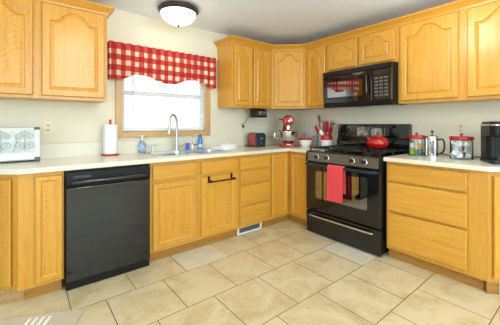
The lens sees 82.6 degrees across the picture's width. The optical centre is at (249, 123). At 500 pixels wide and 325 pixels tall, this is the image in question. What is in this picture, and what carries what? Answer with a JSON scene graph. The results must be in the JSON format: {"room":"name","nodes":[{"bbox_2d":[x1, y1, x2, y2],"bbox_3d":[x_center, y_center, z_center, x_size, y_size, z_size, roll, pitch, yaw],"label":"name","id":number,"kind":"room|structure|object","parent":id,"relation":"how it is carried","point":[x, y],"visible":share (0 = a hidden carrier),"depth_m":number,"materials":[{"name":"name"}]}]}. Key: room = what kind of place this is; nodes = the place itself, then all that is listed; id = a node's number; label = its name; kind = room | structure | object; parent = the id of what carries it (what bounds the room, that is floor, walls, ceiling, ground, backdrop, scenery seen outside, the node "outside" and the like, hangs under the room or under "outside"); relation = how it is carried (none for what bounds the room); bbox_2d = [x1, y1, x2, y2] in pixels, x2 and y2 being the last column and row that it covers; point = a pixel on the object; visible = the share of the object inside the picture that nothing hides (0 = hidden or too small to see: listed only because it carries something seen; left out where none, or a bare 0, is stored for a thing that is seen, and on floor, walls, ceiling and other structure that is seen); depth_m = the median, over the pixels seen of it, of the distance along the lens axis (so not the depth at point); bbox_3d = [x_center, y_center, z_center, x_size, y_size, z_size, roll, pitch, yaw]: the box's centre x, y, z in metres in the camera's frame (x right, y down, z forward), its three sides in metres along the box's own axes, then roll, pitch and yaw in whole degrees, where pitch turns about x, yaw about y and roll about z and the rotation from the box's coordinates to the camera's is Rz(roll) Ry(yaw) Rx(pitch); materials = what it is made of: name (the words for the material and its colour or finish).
{"room":"kitchen","nodes":[
{"label":"kitchen","id":0,"kind":"room"},
{"bbox_2d":[0,9,287,143],"bbox_3d":[-1.724,0.037,2.609,6.000,2.357,0.120,0,0,-39],"label":"wall","id":1,"kind":"structure","parent":0,"point":[73,122],"depth_m":2.93,"materials":[{"name":"beige paint"}]},
{"bbox_2d":[43,121,52,134],"bbox_3d":[-1.769,0.037,2.490,0.072,0.116,0.010,0,0,-39],"label":"wall outlet","id":2,"kind":"object","parent":1,"relation":"attached to","point":[47,125],"visible":1,"depth_m":2.49,"materials":[{"name":"beige plastic"}]},
{"bbox_2d":[0,0,114,102],"bbox_3d":[-1.720,-0.607,2.294,1.091,0.820,0.376,0,0,-39],"label":"upper cabinet","id":3,"kind":"object","parent":1,"relation":"attached to","point":[51,50],"visible":1,"depth_m":2.24,"materials":[{"name":"brown wood"}]},
{"bbox_2d":[107,40,215,88],"bbox_3d":[-0.901,-0.616,3.121,1.196,0.370,0.101,0,0,-39],"label":"window valance","id":4,"kind":"object","parent":1,"relation":"attached to","point":[124,60],"visible":1,"depth_m":3.02,"materials":[{"name":"red fabric"}]},
{"bbox_2d":[115,78,209,137],"bbox_3d":[-0.944,-0.318,3.202,1.085,0.923,0.108,0,0,-39],"label":"window","id":5,"kind":"structure","parent":1,"relation":"in","point":[119,84],"depth_m":3.07,"materials":[{"name":"white paint"}]},
{"bbox_2d":[123,74,203,130],"bbox_3d":[-0.932,-0.327,3.187,0.944,0.805,0.048,0,0,-39],"label":"window blind","id":6,"kind":"object","parent":5,"relation":"attached to","point":[152,119],"visible":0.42,"depth_m":3.13,"materials":[{"name":"white paint"}]},
{"bbox_2d":[40,135,337,158],"bbox_3d":[-0.639,0.238,2.805,3.860,0.126,0.928,0,0,-39],"label":"backsplash","id":7,"kind":"structure","parent":1,"relation":"attached to","point":[53,150],"depth_m":2.95,"materials":[{"name":"beige laminate"}]},
{"bbox_2d":[215,128,219,136],"bbox_3d":[-0.409,0.110,3.574,0.072,0.116,0.016,0,0,-39],"label":"wall switch","id":8,"kind":"object","parent":1,"relation":"attached to","point":[217,130],"visible":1,"depth_m":3.58,"materials":[{"name":"beige plastic"}]},
{"bbox_2d":[241,122,244,130],"bbox_3d":[-0.095,0.037,3.829,0.072,0.116,0.010,0,0,-39],"label":"wall outlet","id":9,"kind":"object","parent":1,"relation":"attached to","point":[243,123],"visible":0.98,"depth_m":3.83,"materials":[{"name":"beige plastic"}]},
{"bbox_2d":[217,43,271,108],"bbox_3d":[-0.056,-0.598,3.647,0.635,0.803,0.342,0,0,-39],"label":"upper cabinet","id":10,"kind":"object","parent":1,"relation":"attached to","point":[244,73],"visible":0.99,"depth_m":3.47,"materials":[{"name":"brown wood"}]},
{"bbox_2d":[242,108,266,126],"bbox_3d":[0.058,-0.074,3.765,0.223,0.246,0.281,0,0,-39],"label":"can opener","id":11,"kind":"object","parent":10,"relation":"attached to","point":[254,112],"visible":0.99,"depth_m":3.68,"materials":[{"name":"black plastic"}]},
{"bbox_2d":[266,50,314,110],"bbox_3d":[0.528,-0.598,3.931,0.630,0.803,0.630,0,0,-39],"label":"upper cabinet","id":12,"kind":"object","parent":1,"relation":"attached to","point":[288,67],"visible":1,"depth_m":3.69,"materials":[{"name":"brown wood"}]},
{"bbox_2d":[214,0,496,50],"bbox_3d":[1.078,-0.984,2.968,3.223,0.067,0.853,0,0,31],"label":"crown molding","id":13,"kind":"structure","parent":12,"relation":"attached to","point":[457,5],"depth_m":3.01,"materials":[{"name":"brown wood"}]},
{"bbox_2d":[0,220,499,324],"bbox_3d":[0.336,1.255,-0.046,6.100,0.081,6.800,0,0,-39],"label":"floor","id":14,"kind":"structure","parent":0,"point":[283,273],"depth_m":2.05,"materials":[{"name":"beige tile"}]},
{"bbox_2d":[0,175,23,304],"bbox_3d":[-1.961,0.777,1.957,0.632,0.876,0.598,0,0,-39],"label":"base cabinet","id":15,"kind":"object","parent":14,"relation":"on","point":[9,293],"visible":0.89,"depth_m":1.90,"materials":[{"name":"brown wood"}]},
{"bbox_2d":[18,171,63,299],"bbox_3d":[-1.626,0.777,2.199,0.260,0.876,0.602,0,0,-39],"label":"base cabinet","id":16,"kind":"object","parent":14,"relation":"on","point":[40,195],"visible":0.96,"depth_m":1.97,"materials":[{"name":"brown wood"}]},
{"bbox_2d":[0,309,83,324],"bbox_3d":[-1.385,1.210,1.476,0.750,0.009,0.620,0,0,-12],"label":"floor mat","id":17,"kind":"object","parent":14,"relation":"on","point":[71,317],"visible":1,"depth_m":1.75,"materials":[{"name":"white fabric"}]},
{"bbox_2d":[64,164,149,290],"bbox_3d":[-1.250,0.781,2.438,0.612,0.868,0.639,0,0,-39],"label":"dishwasher","id":18,"kind":"object","parent":14,"relation":"on","point":[107,209],"visible":1,"depth_m":2.20,"materials":[{"name":"black metal"}]},
{"bbox_2d":[149,156,237,261],"bbox_3d":[-0.672,0.777,2.962,0.935,0.876,0.602,0,0,-39],"label":"base cabinet","id":19,"kind":"object","parent":14,"relation":"on","point":[188,212],"visible":0.88,"depth_m":2.69,"materials":[{"name":"brown wood"}]},
{"bbox_2d":[208,173,236,182],"bbox_3d":[-0.283,0.546,2.857,0.330,0.062,0.052,0,0,-39],"label":"towel bar","id":20,"kind":"object","parent":19,"relation":"attached to","point":[231,178],"visible":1,"depth_m":2.83,"materials":[{"name":"black metal"}]},
{"bbox_2d":[235,153,269,235],"bbox_3d":[-0.123,0.777,3.401,0.468,0.876,0.602,0,0,-39],"label":"base cabinet","id":21,"kind":"object","parent":14,"relation":"on","point":[254,169],"visible":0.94,"depth_m":3.15,"materials":[{"name":"brown wood"}]},
{"bbox_2d":[237,222,261,234],"bbox_3d":[-0.004,1.166,3.180,0.340,0.086,0.013,0,0,-39],"label":"floor vent","id":22,"kind":"object","parent":21,"relation":"attached to","point":[240,231],"visible":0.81,"depth_m":3.17,"materials":[{"name":"white metal"}]},
{"bbox_2d":[268,151,307,225],"bbox_3d":[0.505,0.777,3.713,0.899,0.876,0.902,0,0,-39],"label":"base cabinet","id":23,"kind":"object","parent":14,"relation":"on","point":[288,170],"visible":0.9,"depth_m":3.41,"materials":[{"name":"brown wood"}]},
{"bbox_2d":[0,135,337,174],"bbox_3d":[-0.639,0.257,2.805,3.860,0.163,0.928,0,0,-39],"label":"countertop","id":24,"kind":"structure","parent":23,"relation":"on","point":[54,157],"depth_m":2.64,"materials":[{"name":"beige laminate"}]},
{"bbox_2d":[0,127,39,163],"bbox_3d":[-1.912,0.164,2.210,0.447,0.273,0.151,0,0,-39],"label":"bread box","id":25,"kind":"object","parent":24,"relation":"on","point":[17,144],"visible":1,"depth_m":2.21,"materials":[{"name":"white paint"}]},
{"bbox_2d":[101,119,118,155],"bbox_3d":[-1.332,0.130,2.711,0.160,0.342,0.160,0,0,-39],"label":"paper towel holder","id":26,"kind":"object","parent":24,"relation":"on","point":[110,123],"visible":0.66,"depth_m":2.66,"materials":[{"name":"red plastic"}]},
{"bbox_2d":[103,125,117,153],"bbox_3d":[-1.332,0.147,2.711,0.126,0.276,0.126,0,0,-39],"label":"paper towel roll","id":27,"kind":"object","parent":26,"relation":"on","point":[110,132],"visible":0.98,"depth_m":2.66,"materials":[{"name":"white paper"}]},
{"bbox_2d":[138,135,145,152],"bbox_3d":[-1.118,0.211,2.946,0.078,0.180,0.052,0,0,-39],"label":"soap bottle","id":28,"kind":"object","parent":24,"relation":"on","point":[140,146],"visible":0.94,"depth_m":2.93,"materials":[{"name":"blue plastic"}]},
{"bbox_2d":[168,114,183,150],"bbox_3d":[-0.812,0.094,3.084,0.066,0.404,0.222,0,0,33],"label":"kitchen faucet","id":29,"kind":"object","parent":24,"relation":"on","point":[177,146],"visible":1,"depth_m":3.09,"materials":[{"name":"silver metal"}]},
{"bbox_2d":[142,148,229,156],"bbox_3d":[-0.658,0.388,2.981,0.810,0.185,0.460,0,0,-39],"label":"sink","id":30,"kind":"object","parent":24,"relation":"in","point":[207,150],"visible":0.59,"depth_m":3.02,"materials":[{"name":"silver metal"}]},
{"bbox_2d":[185,143,189,149],"bbox_3d":[-0.698,0.256,3.186,0.042,0.080,0.036,0,0,-39],"label":"sponge holder","id":31,"kind":"object","parent":30,"relation":"on","point":[187,145],"visible":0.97,"depth_m":3.17,"materials":[{"name":"blue plastic"}]},
{"bbox_2d":[211,145,221,149],"bbox_3d":[-0.381,0.273,3.235,0.070,0.045,0.120,0,0,36],"label":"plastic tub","id":32,"kind":"object","parent":30,"relation":"on","point":[216,147],"visible":1,"depth_m":3.20,"materials":[{"name":"white plastic"}]},
{"bbox_2d":[198,134,202,148],"bbox_3d":[-0.587,0.210,3.367,0.063,0.181,0.044,0,0,-39],"label":"dish soap bottle","id":33,"kind":"object","parent":24,"relation":"on","point":[200,143],"visible":0.96,"depth_m":3.35,"materials":[{"name":"blue plastic"}]},
{"bbox_2d":[221,143,236,149],"bbox_3d":[-0.274,0.265,3.416,0.171,0.072,0.314,0,0,39],"label":"folded dishcloth","id":34,"kind":"object","parent":24,"relation":"on","point":[225,146],"visible":0.8,"depth_m":3.35,"materials":[{"name":"white fabric"}]},
{"bbox_2d":[244,132,265,146],"bbox_3d":[0.060,0.209,3.695,0.228,0.182,0.240,0,0,-33],"label":"toaster","id":35,"kind":"object","parent":24,"relation":"on","point":[255,139],"visible":1,"depth_m":3.64,"materials":[{"name":"red plastic"}]},
{"bbox_2d":[274,115,297,146],"bbox_3d":[0.471,0.094,3.804,0.316,0.413,0.420,0,0,1],"label":"stand mixer","id":36,"kind":"object","parent":24,"relation":"on","point":[287,136],"visible":1,"depth_m":3.65,"materials":[{"name":"red metal"}]},
{"bbox_2d":[274,131,297,144],"bbox_3d":[0.491,0.185,3.712,0.278,0.168,0.253,0,0,-39],"label":"bowl","id":37,"kind":"object","parent":36,"relation":"on","point":[287,137],"depth_m":3.65,"materials":[{"name":"silver metal"}]},
{"bbox_2d":[298,138,312,146],"bbox_3d":[0.724,0.247,3.735,0.193,0.108,0.193,0,0,-39],"label":"mixing bowl","id":38,"kind":"object","parent":24,"relation":"on","point":[306,142],"visible":0.97,"depth_m":3.67,"materials":[{"name":"white ceramic"}]},
{"bbox_2d":[302,125,316,144],"bbox_3d":[0.829,0.159,3.992,0.032,0.285,0.250,0,0,-39],"label":"cutting board","id":39,"kind":"object","parent":24,"relation":"on","point":[309,130],"visible":0.57,"depth_m":3.97,"materials":[{"name":"white plastic"}]},
{"bbox_2d":[320,135,332,145],"bbox_3d":[0.967,0.224,3.599,0.152,0.154,0.152,0,0,-39],"label":"utensil crock","id":40,"kind":"object","parent":24,"relation":"on","point":[325,141],"visible":0.8,"depth_m":3.54,"materials":[{"name":"white ceramic"}]},
{"bbox_2d":[317,115,323,134],"bbox_3d":[0.906,0.086,3.607,0.126,0.392,0.031,0,0,39],"label":"slotted spatula","id":41,"kind":"object","parent":40,"relation":"in","point":[318,116],"visible":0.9,"depth_m":3.61,"materials":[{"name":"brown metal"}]},
{"bbox_2d":[322,121,328,134],"bbox_3d":[0.952,0.123,3.599,0.094,0.316,0.027,0,0,-15],"label":"slotted spatula","id":42,"kind":"object","parent":40,"relation":"in","point":[325,124],"visible":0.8,"depth_m":3.59,"materials":[{"name":"red plastic"}]},
{"bbox_2d":[305,124,411,256],"bbox_3d":[1.141,0.610,3.076,0.742,1.211,0.862,0,0,-39],"label":"gas range","id":43,"kind":"object","parent":14,"relation":"on","point":[360,222],"visible":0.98,"depth_m":2.85,"materials":[{"name":"black metal"}]},
{"bbox_2d":[327,165,345,203],"bbox_3d":[0.862,0.599,2.851,0.065,0.358,0.179,0,0,-39],"label":"dish towel","id":44,"kind":"object","parent":43,"relation":"hanging from","point":[336,177],"visible":0.98,"depth_m":2.82,"materials":[{"name":"red fabric"}]},
{"bbox_2d":[308,148,407,157],"bbox_3d":[1.160,0.313,3.092,0.612,0.019,0.858,0,0,-39],"label":"cooktop","id":45,"kind":"object","parent":43,"relation":"in","point":[320,152],"depth_m":2.91,"materials":[{"name":"black metal"}]},
{"bbox_2d":[365,125,388,148],"bbox_3d":[1.356,0.140,3.025,0.224,0.249,0.224,0,0,40],"label":"tea kettle","id":46,"kind":"object","parent":43,"relation":"on","point":[377,141],"visible":1,"depth_m":2.96,"materials":[{"name":"red metal"}]},
{"bbox_2d":[387,162,487,289],"bbox_3d":[1.683,0.777,2.478,0.602,0.876,0.718,0,0,-39],"label":"base cabinet","id":47,"kind":"object","parent":14,"relation":"on","point":[437,217],"visible":0.96,"depth_m":2.24,"materials":[{"name":"brown wood"}]},
{"bbox_2d":[383,140,499,171],"bbox_3d":[1.885,0.257,2.224,0.645,0.163,1.386,0,0,-39],"label":"countertop","id":48,"kind":"structure","parent":47,"relation":"on","point":[476,164],"depth_m":2.39,"materials":[{"name":"beige laminate"}]},
{"bbox_2d":[407,132,425,155],"bbox_3d":[1.580,0.192,2.696,0.158,0.217,0.158,0,0,-39],"label":"glass jar","id":49,"kind":"object","parent":48,"relation":"on","point":[416,136],"visible":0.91,"depth_m":2.66,"materials":[{"name":"red"}]},
{"bbox_2d":[409,148,414,153],"bbox_3d":[1.540,0.261,2.699,0.056,0.062,0.020,0,0,1],"label":"packet","id":50,"kind":"object","parent":49,"relation":"in","point":[411,150],"visible":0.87,"depth_m":2.69,"materials":[{"name":"green paper"}]},
{"bbox_2d":[415,143,421,148],"bbox_3d":[1.578,0.212,2.665,0.056,0.055,0.020,0,0,11],"label":"packet","id":51,"kind":"object","parent":49,"relation":"in","point":[417,145],"visible":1,"depth_m":2.65,"materials":[{"name":"orange"}]},
{"bbox_2d":[415,149,422,154],"bbox_3d":[1.578,0.267,2.658,0.056,0.050,0.020,0,0,12],"label":"packet","id":52,"kind":"object","parent":49,"relation":"in","point":[417,151],"visible":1,"depth_m":2.65,"materials":[{"name":"teal paper"}]},
{"bbox_2d":[426,130,444,156],"bbox_3d":[1.663,0.181,2.568,0.104,0.240,0.142,0,0,-21],"label":"press","id":53,"kind":"object","parent":48,"relation":"on","point":[432,137],"visible":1,"depth_m":2.55,"materials":[{"name":"silver glass"}]},
{"bbox_2d":[449,133,473,159],"bbox_3d":[1.802,0.191,2.424,0.174,0.219,0.174,0,0,-39],"label":"glass jar","id":54,"kind":"object","parent":48,"relation":"on","point":[460,137],"visible":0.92,"depth_m":2.38,"materials":[{"name":"red"}]},
{"bbox_2d":[455,141,462,145],"bbox_3d":[1.763,0.167,2.396,0.051,0.049,0.050,0,0,-39],"label":"pod","id":55,"kind":"object","parent":54,"relation":"in","point":[457,143],"visible":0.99,"depth_m":2.38,"materials":[{"name":"white plastic"}]},
{"bbox_2d":[456,152,463,157],"bbox_3d":[1.760,0.263,2.385,0.054,0.052,0.050,0,0,-39],"label":"pod","id":56,"kind":"object","parent":54,"relation":"in","point":[459,154],"visible":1,"depth_m":2.37,"materials":[{"name":"white plastic"}]},
{"bbox_2d":[459,146,467,151],"bbox_3d":[1.787,0.211,2.376,0.052,0.050,0.050,0,0,-14],"label":"pod","id":57,"kind":"object","parent":54,"relation":"in","point":[462,148],"visible":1,"depth_m":2.37,"materials":[{"name":"white plastic"}]},
{"bbox_2d":[462,140,469,146],"bbox_3d":[1.799,0.164,2.376,0.060,0.060,0.049,0,0,-11],"label":"pod","id":58,"kind":"object","parent":54,"relation":"in","point":[466,143],"visible":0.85,"depth_m":2.36,"materials":[{"name":"white plastic"}]},
{"bbox_2d":[463,152,470,157],"bbox_3d":[1.808,0.263,2.371,0.050,0.049,0.050,0,0,11],"label":"pod","id":59,"kind":"object","parent":54,"relation":"in","point":[466,155],"visible":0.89,"depth_m":2.36,"materials":[{"name":"white plastic"}]},
{"bbox_2d":[480,121,499,164],"bbox_3d":[1.939,0.142,2.179,0.230,0.318,0.282,0,0,23],"label":"coffee maker","id":60,"kind":"object","parent":48,"relation":"on","point":[490,130],"visible":1,"depth_m":2.17,"materials":[{"name":"black plastic"}]},
{"bbox_2d":[485,172,499,293],"bbox_3d":[2.109,0.777,1.986,0.607,0.876,0.616,0,0,-39],"label":"base cabinet","id":61,"kind":"object","parent":14,"relation":"on","point":[492,286],"visible":0.94,"depth_m":2.02,"materials":[{"name":"brown wood"}]},
{"bbox_2d":[86,0,456,44],"bbox_3d":[0.336,-1.192,-0.046,6.100,0.100,6.800,0,0,-39],"label":"ceiling","id":62,"kind":"structure","parent":0,"point":[274,22],"depth_m":2.98,"materials":[{"name":"white paint"}]},
{"bbox_2d":[158,1,198,27],"bbox_3d":[-0.704,-1.042,2.798,0.392,0.199,0.392,0,0,-39],"label":"ceiling light","id":63,"kind":"object","parent":62,"relation":"attached to","point":[176,13],"visible":1,"depth_m":2.68,"materials":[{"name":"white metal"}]},
{"bbox_2d":[288,101,499,142],"bbox_3d":[2.679,0.037,1.828,0.100,2.357,6.600,0,0,-39],"label":"wall","id":64,"kind":"structure","parent":0,"point":[441,118],"depth_m":2.91,"materials":[{"name":"beige paint"}]},
{"bbox_2d":[306,45,335,108],"bbox_3d":[0.941,-0.598,3.646,0.342,0.803,0.331,0,0,-39],"label":"upper cabinet","id":65,"kind":"object","parent":64,"relation":"attached to","point":[316,58],"visible":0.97,"depth_m":3.53,"materials":[{"name":"brown wood"}]},
{"bbox_2d":[327,26,397,71],"bbox_3d":[1.304,-0.803,3.192,0.342,0.393,0.829,0,0,-39],"label":"upper cabinet","id":66,"kind":"object","parent":64,"relation":"attached to","point":[380,46],"visible":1,"depth_m":3.04,"materials":[{"name":"brown wood"}]},
{"bbox_2d":[323,61,408,107],"bbox_3d":[1.233,-0.394,3.123,0.421,0.426,0.806,0,0,-37],"label":"microwave","id":67,"kind":"object","parent":66,"relation":"attached to","point":[374,84],"visible":1,"depth_m":2.94,"materials":[{"name":"black metal"}]},
{"bbox_2d":[413,140,480,157],"bbox_3d":[2.126,0.238,2.422,0.020,0.126,1.378,0,0,-39],"label":"backsplash","id":68,"kind":"structure","parent":64,"relation":"attached to","point":[476,146],"depth_m":2.72,"materials":[{"name":"beige laminate"}]},
{"bbox_2d":[398,0,499,104],"bbox_3d":[1.907,-0.598,2.438,0.342,0.803,1.100,0,0,-39],"label":"upper cabinet","id":69,"kind":"object","parent":64,"relation":"attached to","point":[453,57],"visible":1,"depth_m":2.42,"materials":[{"name":"brown wood"}]},
{"bbox_2d":[456,122,465,134],"bbox_3d":[1.958,0.045,2.641,0.010,0.116,0.072,0,0,-39],"label":"wall outlet","id":70,"kind":"object","parent":64,"relation":"attached to","point":[460,126],"visible":0.98,"depth_m":2.64,"materials":[{"name":"beige plastic"}]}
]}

